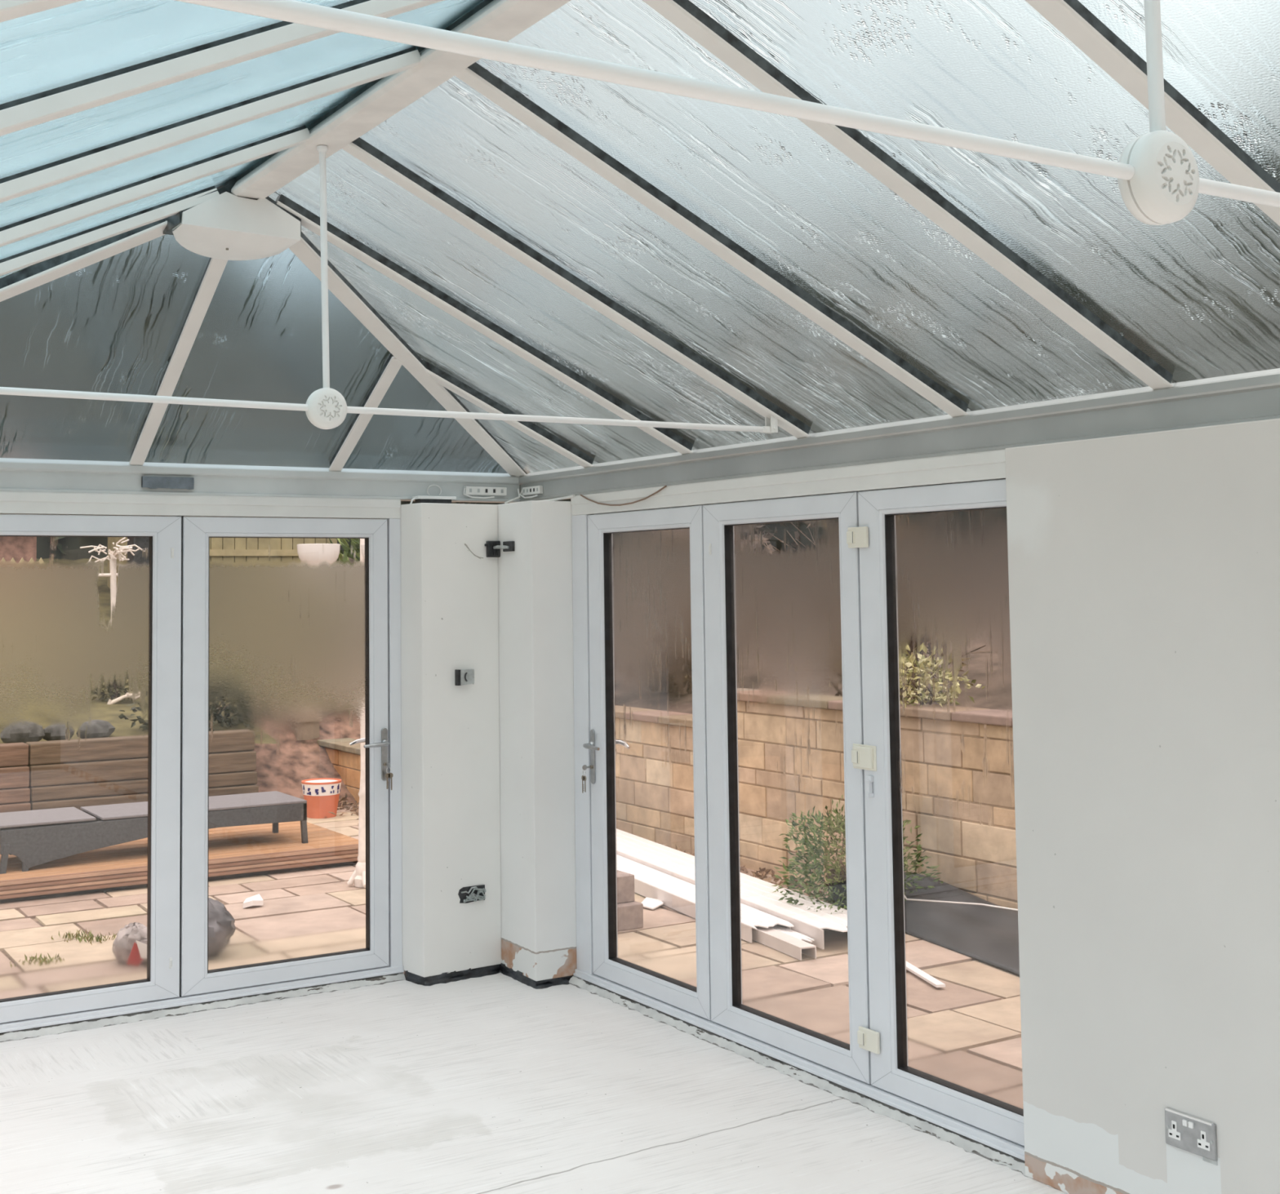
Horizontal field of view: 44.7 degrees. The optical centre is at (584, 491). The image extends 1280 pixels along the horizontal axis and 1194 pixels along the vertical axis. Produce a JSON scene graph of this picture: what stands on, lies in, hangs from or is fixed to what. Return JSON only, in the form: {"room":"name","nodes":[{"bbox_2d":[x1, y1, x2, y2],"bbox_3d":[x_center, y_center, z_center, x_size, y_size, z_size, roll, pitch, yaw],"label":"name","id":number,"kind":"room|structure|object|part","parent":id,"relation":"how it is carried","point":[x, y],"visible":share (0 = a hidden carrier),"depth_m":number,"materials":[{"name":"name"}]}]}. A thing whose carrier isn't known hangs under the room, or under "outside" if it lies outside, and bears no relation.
{"room":"sunroom","nodes":[
{"label":"sunroom","id":0,"kind":"room"},
{"bbox_2d":[231,0,570,199],"bbox_3d":[0.714,-1.308,2.288,0.200,0.150,7.780,1,-4,-31],"label":"ridge beam","id":1,"kind":"structure","parent":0,"point":[380,100],"depth_m":4.35,"materials":[{"name":"white plastic"}]},
{"bbox_2d":[163,177,301,260],"bbox_3d":[-1.247,-0.976,5.494,0.435,0.267,0.245,1,-4,-31],"label":"end cap","id":2,"kind":"object","parent":1,"relation":"attached to","point":[227,226],"visible":0.97,"depth_m":5.41,"materials":[{"name":"white plastic"}]},
{"bbox_2d":[0,145,777,433],"bbox_3d":[-0.790,-0.626,4.768,3.450,0.874,0.058,1,-4,-31],"label":"bar","id":3,"kind":"object","parent":1,"relation":"hanging from","point":[326,408],"visible":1,"depth_m":4.75,"materials":[{"name":"white paint"}]},
{"bbox_3d":[-1.526,-0.274,4.305,1.612,0.027,0.021,1,-4,-31],"label":"horizontal rod","id":4,"kind":"part","parent":3,"relation":"part of","materials":[{"name":"white paint"}]},
{"bbox_3d":[-0.800,-0.685,4.769,0.039,0.756,0.034,1,-4,-31],"label":"vertical rod","id":5,"kind":"part","parent":3,"relation":"part of","materials":[{"name":"white paint"}]},
{"bbox_3d":[-0.049,-0.238,5.190,1.612,0.027,0.021,1,-4,-31],"label":"horizontal rod","id":6,"kind":"part","parent":3,"relation":"part of","materials":[{"name":"white paint"}]},
{"bbox_2d":[175,0,1279,225],"bbox_3d":[0.785,-0.802,2.148,3.450,0.874,0.058,1,-4,-31],"label":"bar","id":7,"kind":"object","parent":1,"relation":"hanging from","point":[1157,173],"visible":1,"depth_m":1.86,"materials":[{"name":"white paint"}]},
{"bbox_3d":[0.050,-0.450,1.685,1.612,0.027,0.021,1,-4,-31],"label":"horizontal rod","id":8,"kind":"part","parent":7,"relation":"part of","materials":[{"name":"white paint"}]},
{"bbox_3d":[0.775,-0.862,2.149,0.039,0.756,0.034,1,-4,-31],"label":"vertical rod","id":9,"kind":"part","parent":7,"relation":"part of","materials":[{"name":"white paint"}]},
{"bbox_3d":[1.526,-0.414,2.571,1.612,0.027,0.021,1,-4,-31],"label":"horizontal rod","id":10,"kind":"part","parent":7,"relation":"part of","materials":[{"name":"white paint"}]},
{"bbox_2d":[400,500,576,981],"bbox_3d":[-0.433,1.122,7.152,0.696,2.137,0.557,1,-4,-31],"label":"wall","id":11,"kind":"structure","parent":0,"point":[488,764],"depth_m":7.08,"materials":[{"name":"paint"}]},
{"bbox_2d":[0,514,181,1023],"bbox_3d":[-2.140,1.115,6.413,0.943,2.036,0.070,1,-4,-31],"label":"door","id":12,"kind":"structure","parent":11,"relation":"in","point":[91,605],"depth_m":6.46,"materials":[{"name":"white plastic"}]},
{"bbox_2d":[0,491,405,1042],"bbox_3d":[-2.161,1.098,6.379,3.066,2.195,0.126,1,-4,-31],"label":"door frame","id":13,"kind":"structure","parent":11,"relation":"attached to","point":[11,502],"depth_m":6.80,"materials":[{"name":"white plastic"}]},
{"bbox_2d":[0,457,519,502],"bbox_3d":[-1.929,-0.058,6.638,3.720,0.145,0.113,1,-4,-31],"label":"beam","id":14,"kind":"structure","parent":13,"relation":"on","point":[27,475],"depth_m":6.86,"materials":[{"name":"grey metal"}]},
{"bbox_2d":[0,218,167,302],"bbox_3d":[-2.362,-0.607,5.540,2.334,0.888,0.076,-1,-3,7],"label":"bar","id":15,"kind":"object","parent":14,"relation":"attached to","point":[46,271],"visible":0.52,"depth_m":5.47,"materials":[{"name":"white plastic"}]},
{"bbox_2d":[141,476,194,489],"bbox_3d":[-1.784,-0.036,6.660,0.222,0.053,0.015,1,-4,-31],"label":"tape strip","id":16,"kind":"object","parent":14,"relation":"attached to","point":[151,482],"visible":1,"depth_m":6.65,"materials":[{"name":"grey plastic"}]},
{"bbox_2d":[128,257,227,465],"bbox_3d":[-1.564,-0.570,6.056,0.060,0.841,1.374,1,-4,-31],"label":"bar","id":17,"kind":"object","parent":14,"relation":"on","point":[214,270],"visible":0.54,"depth_m":6.07,"materials":[{"name":"white plastic"}]},
{"bbox_2d":[0,234,209,462],"bbox_3d":[-1.967,-0.588,5.854,0.899,0.906,1.519,1,-4,-31],"label":"pane","id":18,"kind":"object","parent":17,"relation":"attached to","point":[113,324],"visible":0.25,"depth_m":5.95,"materials":[{"name":"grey glass"}]},
{"bbox_2d":[144,248,391,467],"bbox_3d":[-1.196,-0.569,6.317,0.899,0.906,1.519,1,-4,-31],"label":"pane","id":19,"kind":"object","parent":17,"relation":"attached to","point":[259,338],"visible":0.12,"depth_m":6.39,"materials":[{"name":"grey glass"}]},
{"bbox_2d":[328,353,402,471],"bbox_3d":[-0.958,-0.340,6.783,0.060,0.457,0.727,1,-4,-31],"label":"bar","id":20,"kind":"object","parent":14,"relation":"on","point":[393,365],"visible":0.99,"depth_m":6.77,"materials":[{"name":"white plastic"}]},
{"bbox_2d":[342,364,507,473],"bbox_3d":[-0.532,-0.325,7.102,1.058,0.498,0.832,1,-4,-31],"label":"pane","id":21,"kind":"object","parent":20,"relation":"attached to","point":[388,442],"visible":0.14,"depth_m":7.11,"materials":[{"name":"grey glass"}]},
{"bbox_2d":[288,231,526,476],"bbox_3d":[-0.733,-0.566,6.518,0.076,0.888,2.334,-2,-4,21],"label":"bar","id":22,"kind":"object","parent":14,"relation":"attached to","point":[304,250],"visible":0.8,"depth_m":6.38,"materials":[{"name":"white plastic"}]},
{"bbox_2d":[426,484,441,495],"bbox_3d":[-0.706,-0.007,7.312,0.077,0.053,0.006,1,-4,-31],"label":"cable loop","id":23,"kind":"object","parent":14,"relation":"on","point":[438,486],"visible":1,"depth_m":7.32,"materials":[{"name":"white plastic"}]},
{"bbox_2d":[462,486,506,498],"bbox_3d":[-0.478,0.007,7.442,0.237,0.058,0.029,1,-4,-31],"label":"strip","id":24,"kind":"object","parent":14,"relation":"attached to","point":[468,491],"visible":1,"depth_m":7.43,"materials":[{"name":"white plastic"}]},
{"bbox_2d":[180,516,389,996],"bbox_3d":[-1.322,1.136,6.911,0.953,2.036,0.195,1,-4,-31],"label":"door","id":25,"kind":"structure","parent":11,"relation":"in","point":[285,746],"depth_m":6.90,"materials":[{"name":"white plastic"}]},
{"bbox_3d":[-1.315,1.139,6.921,0.748,1.868,0.004,1,-4,-31],"label":"glass pane","id":26,"kind":"part","parent":25,"relation":"part of","materials":[{"name":"clear glass"}]},
{"bbox_3d":[-0.942,1.149,7.059,0.135,0.033,0.058,1,-4,-31],"label":"lever","id":27,"kind":"part","parent":25,"relation":"part of","materials":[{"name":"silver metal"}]},
{"bbox_3d":[-0.913,1.203,7.109,0.031,0.241,0.008,1,-4,-31],"label":"handle plate","id":28,"kind":"part","parent":25,"relation":"part of","materials":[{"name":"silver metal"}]},
{"bbox_2d":[385,762,393,790],"bbox_3d":[-0.896,1.296,7.070,0.043,0.125,0.034,-2,-4,27],"label":"bunch","id":29,"kind":"object","parent":25,"relation":"hanging from","point":[389,775],"visible":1,"depth_m":7.07,"materials":[{"name":"silver metal"}]},
{"bbox_2d":[410,495,456,503],"bbox_3d":[-0.719,0.054,7.252,0.239,0.060,0.075,1,-4,-31],"label":"box","id":30,"kind":"object","parent":11,"relation":"on","point":[437,500],"visible":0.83,"depth_m":7.23,"materials":[{"name":"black plastic"}]},
{"bbox_3d":[-0.701,0.031,7.264,0.195,0.014,0.075,1,-4,-31],"label":"lid","id":31,"kind":"part","parent":30,"relation":"part of","materials":[{"name":"white plastic"}]},
{"bbox_2d":[454,669,474,685],"bbox_3d":[-0.549,0.855,7.146,0.088,0.072,0.042,1,-4,-31],"label":"box","id":32,"kind":"object","parent":11,"relation":"attached to","point":[462,677],"visible":1,"depth_m":7.13,"materials":[{"name":"metal"}]},
{"bbox_2d":[457,884,485,903],"bbox_3d":[-0.512,1.845,7.109,0.137,0.073,0.023,1,-4,-31],"label":"socket hole","id":33,"kind":"object","parent":11,"relation":"attached to","point":[467,895],"visible":1,"depth_m":7.11,"materials":[{"name":"black plastic"}]},
{"bbox_2d":[464,543,483,559],"bbox_3d":[-0.509,0.278,7.204,0.089,0.073,0.019,0,-4,-15],"label":"wire","id":34,"kind":"object","parent":11,"relation":"attached to","point":[464,544],"visible":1,"depth_m":7.20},
{"bbox_2d":[484,541,515,557],"bbox_3d":[-0.392,0.266,7.210,0.075,0.076,0.171,1,-4,-31],"label":"wall bracket","id":35,"kind":"object","parent":11,"relation":"attached to","point":[493,548],"visible":1,"depth_m":7.25,"materials":[{"name":"black plastic"}]},
{"bbox_3d":[-0.426,0.270,7.277,0.065,0.076,0.022,1,-4,-31],"label":"plate","id":36,"kind":"part","parent":35,"relation":"part of","materials":[{"name":"black plastic"}]},
{"bbox_3d":[-0.383,0.258,7.213,0.018,0.019,0.117,2,-4,-37],"label":"swivel arm","id":37,"kind":"part","parent":35,"relation":"part of","materials":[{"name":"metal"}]},
{"bbox_3d":[-0.348,0.255,7.190,0.016,0.047,0.090,1,-4,-31],"label":"plate","id":38,"kind":"part","parent":35,"relation":"part of","materials":[{"name":"black plastic"}]},
{"bbox_2d":[504,488,575,503],"bbox_3d":[-0.213,0.012,7.288,0.087,0.083,0.524,2,-4,-32],"label":"loose cable","id":39,"kind":"object","parent":11,"relation":"on","point":[518,492],"visible":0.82,"depth_m":7.24,"materials":[{"name":"white plastic"}]},
{"bbox_2d":[580,485,666,506],"bbox_3d":[0.163,0.027,6.735,0.007,0.069,0.692,1,-4,-31],"label":"cable","id":40,"kind":"object","parent":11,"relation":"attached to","point":[664,486],"visible":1,"depth_m":6.71,"materials":[{"name":"white plastic"}]},
{"bbox_2d":[582,505,711,1020],"bbox_3d":[0.282,1.098,6.585,0.195,2.036,0.885,1,-4,-31],"label":"door","id":41,"kind":"structure","parent":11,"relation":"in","point":[647,744],"depth_m":6.58,"materials":[{"name":"white plastic"}]},
{"bbox_2d":[581,764,590,793],"bbox_3d":[0.010,1.275,6.887,0.043,0.125,0.034,-1,-3,1],"label":"keys","id":42,"kind":"object","parent":41,"relation":"hanging from","point":[584,767],"visible":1,"depth_m":6.89,"materials":[{"name":"silver metal"}]},
{"bbox_3d":[0.038,1.125,6.857,0.058,0.033,0.135,1,-4,-31],"label":"lever","id":43,"kind":"part","parent":41,"relation":"part of","materials":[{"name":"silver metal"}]},
{"bbox_3d":[0.039,1.181,6.914,0.008,0.241,0.031,1,-4,-31],"label":"handle plate","id":44,"kind":"part","parent":41,"relation":"part of","materials":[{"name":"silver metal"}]},
{"bbox_3d":[0.293,1.097,6.575,0.004,1.863,0.676,1,-4,-31],"label":"glass pane","id":45,"kind":"part","parent":41,"relation":"part of","materials":[{"name":"clear glass"}]},
{"bbox_2d":[451,470,570,504],"bbox_3d":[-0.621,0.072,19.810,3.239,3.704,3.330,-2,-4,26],"label":"cable","id":46,"kind":"object","parent":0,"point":[568,500],"visible":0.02,"depth_m":18.75,"materials":[{"name":"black plastic"}]},
{"bbox_3d":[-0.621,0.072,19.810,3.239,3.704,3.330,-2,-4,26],"label":"crown","id":47,"kind":"part","parent":46,"relation":"part of","materials":[{"name":"green"}]},
{"bbox_2d":[0,973,1067,1193],"bbox_3d":[0.368,1.981,2.315,4.260,0.120,9.560,1,-4,-31],"label":"floor","id":48,"kind":"structure","parent":0,"point":[499,1083],"depth_m":5.31,"materials":[{"name":"white concrete"}]},
{"bbox_2d":[404,963,573,989],"bbox_3d":[-0.414,2.196,7.057,0.819,0.046,0.295,-1,-3,9],"label":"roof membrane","id":49,"kind":"object","parent":48,"relation":"on","point":[444,978],"visible":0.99,"depth_m":7.03,"materials":[{"name":"black plastic"}]},
{"bbox_2d":[1004,418,1279,1193],"bbox_3d":[2.999,0.780,2.070,0.170,2.189,6.295,1,-4,-31],"label":"wall","id":50,"kind":"structure","parent":0,"point":[1144,569],"depth_m":4.30,"materials":[{"name":"paint"}]},
{"bbox_2d":[702,492,871,1084],"bbox_3d":[0.748,1.045,5.798,0.070,2.036,0.926,1,-4,-31],"label":"door","id":51,"kind":"structure","parent":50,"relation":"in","point":[788,879],"depth_m":5.79,"materials":[{"name":"clear glass"}]},
{"bbox_3d":[0.765,1.044,5.790,0.004,1.863,0.694,1,-4,-31],"label":"glass pane","id":52,"kind":"part","parent":51,"relation":"part of","materials":[{"name":"clear glass"}]},
{"bbox_2d":[568,448,1057,1190],"bbox_3d":[0.761,1.026,5.737,0.126,2.195,3.102,1,-4,-31],"label":"door frame","id":53,"kind":"structure","parent":50,"relation":"attached to","point":[990,465],"depth_m":5.96,"materials":[{"name":"white plastic"}]},
{"bbox_2d":[518,368,1279,502],"bbox_3d":[2.040,-0.279,3.729,0.113,0.145,9.000,1,-4,-31],"label":"beam","id":54,"kind":"structure","parent":50,"relation":"on","point":[1255,396],"depth_m":5.03,"materials":[{"name":"metal"}]},
{"bbox_2d":[275,194,693,453],"bbox_3d":[-0.329,-0.599,5.920,1.775,0.864,0.060,1,-4,-31],"label":"bar","id":55,"kind":"object","parent":54,"relation":"attached to","point":[309,220],"visible":0.82,"depth_m":5.86,"materials":[{"name":"white plastic"}]},
{"bbox_2d":[268,192,697,463],"bbox_3d":[-0.510,-0.595,6.266,1.925,0.909,0.778,1,-4,-31],"label":"pane","id":56,"kind":"object","parent":55,"relation":"attached to","point":[438,338],"visible":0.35,"depth_m":6.37,"materials":[{"name":"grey glass"}]},
{"bbox_2d":[421,360,594,467],"bbox_3d":[-0.337,-0.332,6.807,0.865,0.437,0.060,1,-4,-31],"label":"bar","id":57,"kind":"object","parent":54,"relation":"attached to","point":[441,377],"visible":0.82,"depth_m":6.79,"materials":[{"name":"white plastic"}]},
{"bbox_2d":[452,391,598,473],"bbox_3d":[-0.469,-0.312,7.140,0.944,0.449,0.707,1,-4,-31],"label":"pane","id":58,"kind":"object","parent":57,"relation":"attached to","point":[532,455],"visible":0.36,"depth_m":7.20,"materials":[{"name":"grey glass"}]},
{"bbox_2d":[520,485,542,498],"bbox_3d":[-0.254,0.005,7.437,0.029,0.056,0.187,1,-4,-31],"label":"strip","id":59,"kind":"object","parent":54,"relation":"attached to","point":[535,490],"visible":1,"depth_m":7.42,"materials":[{"name":"white plastic"}]},
{"bbox_2d":[342,137,810,438],"bbox_3d":[0.036,-0.653,5.269,1.820,0.886,0.060,1,-4,-31],"label":"bar","id":60,"kind":"object","parent":54,"relation":"on","point":[359,148],"visible":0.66,"depth_m":5.20,"materials":[{"name":"white plastic"}]},
{"bbox_2d":[274,148,814,449],"bbox_3d":[-0.117,-0.639,5.613,1.925,0.909,0.748,1,-4,-31],"label":"pane","id":61,"kind":"object","parent":60,"relation":"attached to","point":[363,203],"visible":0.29,"depth_m":5.59,"materials":[{"name":"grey glass"}]},
{"bbox_2d":[454,62,968,417],"bbox_3d":[0.446,-0.699,4.588,1.820,0.886,0.060,1,-4,-31],"label":"bar","id":62,"kind":"object","parent":54,"relation":"attached to","point":[475,75],"visible":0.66,"depth_m":4.52,"materials":[{"name":"white plastic"}]},
{"bbox_2d":[360,75,972,433],"bbox_3d":[0.280,-0.683,4.953,1.925,0.909,0.796,1,-4,-31],"label":"pane","id":63,"kind":"object","parent":62,"relation":"attached to","point":[453,136],"visible":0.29,"depth_m":4.92,"materials":[{"name":"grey glass"}]},
{"bbox_2d":[642,0,1173,389],"bbox_3d":[0.851,-0.744,3.915,1.820,0.886,0.060,1,-4,-31],"label":"bar","id":64,"kind":"object","parent":54,"relation":"attached to","point":[685,15],"visible":1,"depth_m":3.90,"materials":[{"name":"white plastic"}]},
{"bbox_2d":[475,0,1175,411],"bbox_3d":[0.687,-0.729,4.276,1.925,0.909,0.787,1,-4,-31],"label":"pane","id":65,"kind":"object","parent":64,"relation":"attached to","point":[769,183],"visible":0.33,"depth_m":4.26,"materials":[{"name":"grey glass"}]},
{"bbox_2d":[1025,0,1279,226],"bbox_3d":[1.249,-0.789,3.253,1.820,0.886,0.060,1,-4,-31],"label":"bar","id":66,"kind":"object","parent":54,"relation":"attached to","point":[1071,18],"visible":1,"depth_m":3.21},
{"bbox_2d":[688,0,1279,382],"bbox_3d":[1.089,-0.774,3.608,1.925,0.909,0.774,1,-4,-31],"label":"pane","id":67,"kind":"object","parent":66,"relation":"attached to","point":[1198,294],"visible":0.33,"depth_m":3.63,"materials":[{"name":"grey glass"}]},
{"bbox_2d":[846,479,1024,1146],"bbox_3d":[1.212,0.992,5.010,0.088,2.036,0.981,1,-4,-31],"label":"door","id":68,"kind":"structure","parent":50,"relation":"in","point":[935,756],"depth_m":5.10,"materials":[{"name":"white plastic"}]},
{"bbox_3d":[1.241,0.991,5.000,0.004,1.863,0.680,1,-4,-31],"label":"glass pane","id":69,"kind":"part","parent":68,"relation":"part of","materials":[{"name":"clear glass"}]},
{"bbox_2d":[1164,1107,1217,1165],"bbox_3d":[1.619,1.724,4.152,0.018,0.108,0.158,1,-4,-31],"label":"double socket","id":70,"kind":"object","parent":50,"relation":"attached to","point":[1186,1132],"visible":1,"depth_m":4.14,"materials":[{"name":"silver metal"}]},
{"bbox_2d":[1182,1120,1187,1127],"bbox_3d":[1.610,1.692,4.160,0.007,0.016,0.014,1,-4,-31],"label":"rocker switch","id":71,"kind":"object","parent":70,"relation":"attached to","point":[1184,1122],"depth_m":4.16,"materials":[{"name":"white plastic"}]},
{"bbox_2d":[1187,1121,1193,1128],"bbox_3d":[1.619,1.691,4.144,0.007,0.016,0.014,1,-4,-31],"label":"rocker switch","id":72,"kind":"object","parent":70,"relation":"attached to","point":[1190,1124],"depth_m":4.14,"materials":[{"name":"white plastic"}]},
{"bbox_3d":[-1.219,-0.360,1.775,0.113,0.145,9.000,1,-4,-31],"label":"beam","id":73,"kind":"structure","parent":0,"visible":0},
{"bbox_2d":[0,0,82,22],"bbox_3d":[-0.408,-0.830,2.260,1.820,0.886,0.054,1,-4,-31],"label":"bar","id":74,"kind":"object","parent":73,"relation":"attached to","point":[9,9],"visible":1,"depth_m":2.04,"materials":[{"name":"white plastic"}]},
{"bbox_2d":[0,0,352,104],"bbox_3d":[-0.646,-0.817,2.568,1.925,0.909,0.774,1,-4,-31],"label":"pane","id":75,"kind":"object","parent":74,"relation":"attached to","point":[50,49],"visible":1,"depth_m":2.61,"materials":[{"name":"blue glass"}]},
{"bbox_2d":[0,185,219,275],"bbox_3d":[-2.024,-0.641,4.904,1.776,0.864,0.054,1,-4,-31],"label":"bar","id":76,"kind":"object","parent":73,"relation":"attached to","point":[95,234],"visible":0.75,"depth_m":5.15,"materials":[{"name":"white plastic"}]},
{"bbox_2d":[0,182,226,278],"bbox_3d":[-2.244,-0.638,5.226,1.925,0.909,0.778,1,-4,-31],"label":"pane","id":77,"kind":"object","parent":76,"relation":"attached to","point":[216,186],"visible":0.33,"depth_m":5.48,"materials":[{"name":"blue glass"}]},
{"bbox_2d":[0,125,310,247],"bbox_3d":[-1.620,-0.694,4.276,1.820,0.886,0.054,1,-4,-31],"label":"bar","id":78,"kind":"object","parent":73,"relation":"on","point":[44,222],"visible":1,"depth_m":4.48,"materials":[{"name":"white plastic"}]},
{"bbox_2d":[0,124,309,259],"bbox_3d":[-1.852,-0.682,4.573,1.925,0.909,0.748,1,-4,-31],"label":"pane","id":79,"kind":"object","parent":78,"relation":"attached to","point":[26,244],"visible":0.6,"depth_m":5.03,"materials":[{"name":"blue glass"}]},
{"bbox_2d":[0,46,420,203],"bbox_3d":[-1.211,-0.740,3.595,1.820,0.886,0.054,1,-4,-31],"label":"bar","id":80,"kind":"object","parent":73,"relation":"attached to","point":[14,186],"visible":1,"depth_m":3.75,"materials":[{"name":"white plastic"}]},
{"bbox_2d":[0,46,419,227],"bbox_3d":[-1.455,-0.726,3.913,1.925,0.909,0.796,1,-4,-31],"label":"pane","id":81,"kind":"object","parent":80,"relation":"attached to","point":[52,197],"visible":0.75,"depth_m":4.28,"materials":[{"name":"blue glass"}]},
{"bbox_2d":[0,0,444,136],"bbox_3d":[-0.806,-0.785,2.922,1.820,0.886,0.054,1,-4,-31],"label":"bar","id":82,"kind":"object","parent":73,"relation":"attached to","point":[54,104],"visible":1,"depth_m":2.92,"materials":[{"name":"white plastic"}]},
{"bbox_2d":[0,0,484,178],"bbox_3d":[-1.047,-0.772,3.235,1.925,0.909,0.787,1,-4,-31],"label":"pane","id":83,"kind":"object","parent":82,"relation":"attached to","point":[22,150],"visible":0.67,"depth_m":3.50,"materials":[{"name":"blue glass"}]},
{"bbox_3d":[1.640,-0.833,2.603,1.820,0.886,0.060,1,-4,-31],"label":"bar","id":84,"kind":"object","parent":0,"visible":0},
{"bbox_2d":[1078,0,1279,183],"bbox_3d":[1.483,-0.818,2.951,1.925,0.909,0.760,1,-4,-31],"label":"pane","id":85,"kind":"object","parent":84,"relation":"attached to","point":[1223,56],"visible":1,"depth_m":3.09,"materials":[{"name":"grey glass"}]}
]}

